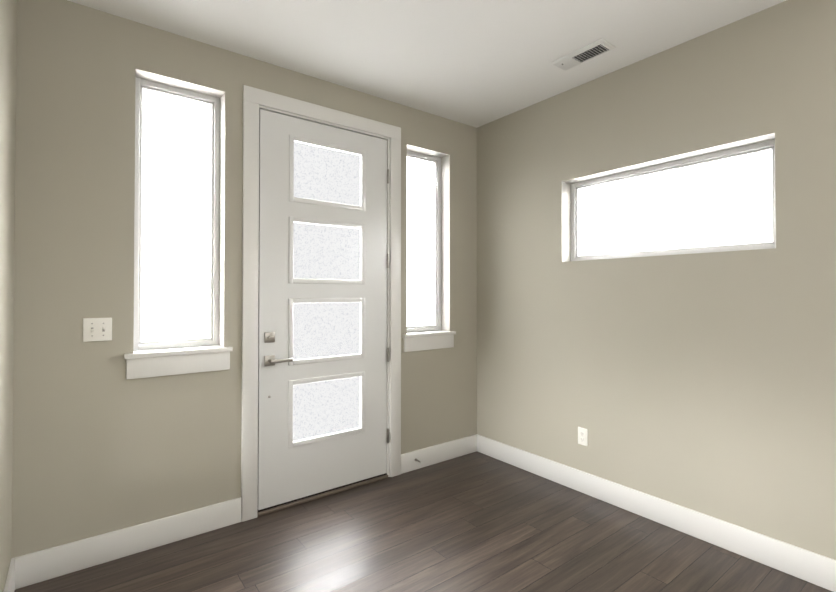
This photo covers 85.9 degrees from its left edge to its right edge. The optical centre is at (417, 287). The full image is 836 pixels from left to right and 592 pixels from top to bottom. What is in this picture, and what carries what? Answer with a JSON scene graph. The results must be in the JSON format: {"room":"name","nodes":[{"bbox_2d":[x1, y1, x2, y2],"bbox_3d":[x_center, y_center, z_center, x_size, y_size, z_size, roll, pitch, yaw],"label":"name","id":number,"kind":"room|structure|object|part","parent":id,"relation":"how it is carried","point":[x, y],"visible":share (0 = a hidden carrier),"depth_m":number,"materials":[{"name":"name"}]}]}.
{"room":"entryway","nodes":[
{"label":"entryway","id":0,"kind":"room"},
{"bbox_2d":[0,0,16,591],"bbox_3d":[-0.073,-0.042,-0.398,0.160,2.740,6.000,1,-1,-37],"label":"wall","id":1,"kind":"structure","parent":0,"point":[8,42],"depth_m":1.82,"materials":[{"name":"paint"}]},
{"bbox_2d":[3,559,14,591],"bbox_3d":[0.001,1.259,-0.367,0.015,0.140,5.985,1,-1,-37],"label":"baseboard","id":2,"kind":"structure","parent":1,"relation":"attached to","point":[10,584],"depth_m":1.92,"materials":[{"name":"white wood"}]},
{"bbox_2d":[11,0,476,557],"bbox_3d":[-0.714,0.000,2.987,3.250,2.740,0.160,1,-1,-37],"label":"wall","id":3,"kind":"structure","parent":0,"point":[101,444],"depth_m":2.28,"materials":[{"name":"paint"}]},
{"bbox_2d":[83,318,111,341],"bbox_3d":[-1.576,0.208,2.211,0.116,0.114,0.024,1,-1,-37],"label":"switch plate","id":4,"kind":"object","parent":3,"relation":"attached to","point":[97,329],"visible":1,"depth_m":2.21,"materials":[{"name":"white plastic"}]},
{"bbox_2d":[11,497,240,588],"bbox_3d":[-1.428,1.292,2.316,0.999,0.140,0.015,1,-1,-37],"label":"baseboard","id":5,"kind":"structure","parent":3,"relation":"attached to","point":[47,564],"depth_m":2.26,"materials":[{"name":"white wood"}]},
{"bbox_2d":[133,77,219,350],"bbox_3d":[-1.368,-0.394,2.555,0.439,1.471,0.050,1,-1,-37],"label":"window","id":6,"kind":"structure","parent":3,"relation":"in","point":[177,218],"depth_m":2.55,"materials":[{"name":"white glass"}]},
{"bbox_2d":[124,345,232,378],"bbox_3d":[-1.327,0.406,2.492,0.520,0.130,0.192,1,-1,-37],"label":"window sill","id":7,"kind":"structure","parent":3,"relation":"attached to","point":[159,362],"depth_m":2.42,"materials":[{"name":"white wood"}]},
{"bbox_2d":[241,85,400,521],"bbox_3d":[-0.629,0.092,3.039,1.130,2.557,0.179,1,-1,-37],"label":"door frame","id":8,"kind":"structure","parent":3,"relation":"attached to","point":[255,100],"depth_m":2.70,"materials":[{"name":"white paint"},{"name":"wood"}]},
{"bbox_2d":[257,475,387,515],"bbox_3d":[-0.634,1.360,3.023,0.930,0.020,0.174,1,-1,-37],"label":"door sill","id":9,"kind":"structure","parent":3,"relation":"attached to","point":[281,507],"depth_m":2.91,"materials":[{"name":"brown metal"}]},
{"bbox_2d":[258,109,388,509],"bbox_3d":[-0.582,0.132,2.981,0.928,2.416,0.105,1,-1,-37],"label":"door","id":10,"kind":"structure","parent":3,"relation":"in","point":[322,354],"depth_m":2.95,"materials":[{"name":"white wood"}]},
{"bbox_3d":[-0.851,0.474,2.743,0.157,0.402,0.060,1,-1,-37],"label":"handle","id":11,"kind":"part","parent":10,"relation":"part of","materials":[{"name":"grey metal"}]},
{"bbox_2d":[258,473,386,511],"bbox_3d":[-0.604,1.345,2.985,0.917,0.010,0.048,1,-1,-37],"label":"door sweep","id":12,"kind":"object","parent":10,"relation":"attached to","point":[320,492],"depth_m":2.93,"materials":[{"name":"black rubber"}]},
{"bbox_3d":[-0.604,0.025,2.999,0.500,1.911,0.006,1,-1,-37],"label":"lite glass","id":13,"kind":"part","parent":10,"relation":"part of","materials":[{"name":"white glass"}]},
{"bbox_3d":[-0.593,0.024,2.985,0.554,1.965,0.017,1,-1,-37],"label":"lite frame","id":14,"kind":"part","parent":10,"relation":"part of","materials":[{"name":"white glass"}]},
{"bbox_3d":[-0.226,0.133,3.267,0.015,1.987,0.045,1,-1,-37],"label":"door hinges","id":15,"kind":"part","parent":10,"relation":"part of","materials":[{"name":"silver metal"}]},
{"bbox_2d":[407,150,440,332],"bbox_3d":[0.006,-0.360,3.605,0.428,1.428,0.050,1,-1,-37],"label":"window","id":16,"kind":"structure","parent":3,"relation":"in","point":[423,242],"depth_m":3.64,"materials":[{"name":"white glass"}]},
{"bbox_2d":[402,330,455,351],"bbox_3d":[0.048,0.419,3.541,0.509,0.130,0.192,1,-1,-37],"label":"window sill","id":17,"kind":"structure","parent":3,"relation":"attached to","point":[424,340],"depth_m":3.47,"materials":[{"name":"white wood"}]},
{"bbox_2d":[401,434,477,473],"bbox_3d":[0.186,1.307,3.548,0.799,0.140,0.015,1,-1,-37],"label":"baseboard","id":18,"kind":"structure","parent":3,"relation":"attached to","point":[434,454],"depth_m":3.52,"materials":[{"name":"white wood"}]},
{"bbox_2d":[15,451,832,591],"bbox_3d":[1.155,1.370,0.522,3.250,0.060,6.320,1,-1,-37],"label":"floor","id":19,"kind":"structure","parent":0,"point":[476,521],"depth_m":2.32,"materials":[{"name":"brown wood"}]},
{"bbox_2d":[68,0,785,127],"bbox_3d":[1.155,-1.440,0.556,3.250,0.080,6.320,1,-1,-37],"label":"ceiling","id":20,"kind":"structure","parent":0,"point":[475,63],"depth_m":2.46,"materials":[{"name":"white paint"}]},
{"bbox_2d":[551,38,615,70],"bbox_3d":[0.972,-1.365,2.655,0.150,0.018,0.335,1,-1,-37],"label":"ceiling vent","id":21,"kind":"object","parent":20,"relation":"in","point":[585,53],"visible":1,"depth_m":2.63,"materials":[{"name":"white metal"}]},
{"bbox_2d":[477,0,835,559],"bbox_3d":[2.383,-0.019,1.477,0.160,2.740,6.000,1,-1,-37],"label":"wall","id":22,"kind":"structure","parent":0,"point":[704,383],"depth_m":2.52,"materials":[{"name":"paint"}]},
{"bbox_2d":[578,427,587,445],"bbox_3d":[1.101,0.998,3.005,0.009,0.114,0.070,1,-1,-37],"label":"electrical outlet plate","id":23,"kind":"object","parent":22,"relation":"attached to","point":[582,436],"visible":1,"depth_m":3.00,"materials":[{"name":"white plastic"}]},
{"bbox_2d":[477,435,835,591],"bbox_3d":[2.318,1.281,1.402,0.015,0.140,5.985,1,-1,-37],"label":"baseboard","id":24,"kind":"structure","parent":22,"relation":"attached to","point":[805,565],"depth_m":2.49,"materials":[{"name":"white wood"}]},
{"bbox_2d":[571,139,775,260],"bbox_3d":[1.479,-0.466,2.749,0.050,0.564,1.209,1,-1,-37],"label":"window","id":25,"kind":"structure","parent":22,"relation":"in","point":[722,201],"depth_m":2.65,"materials":[{"name":"white glass"}]}
]}

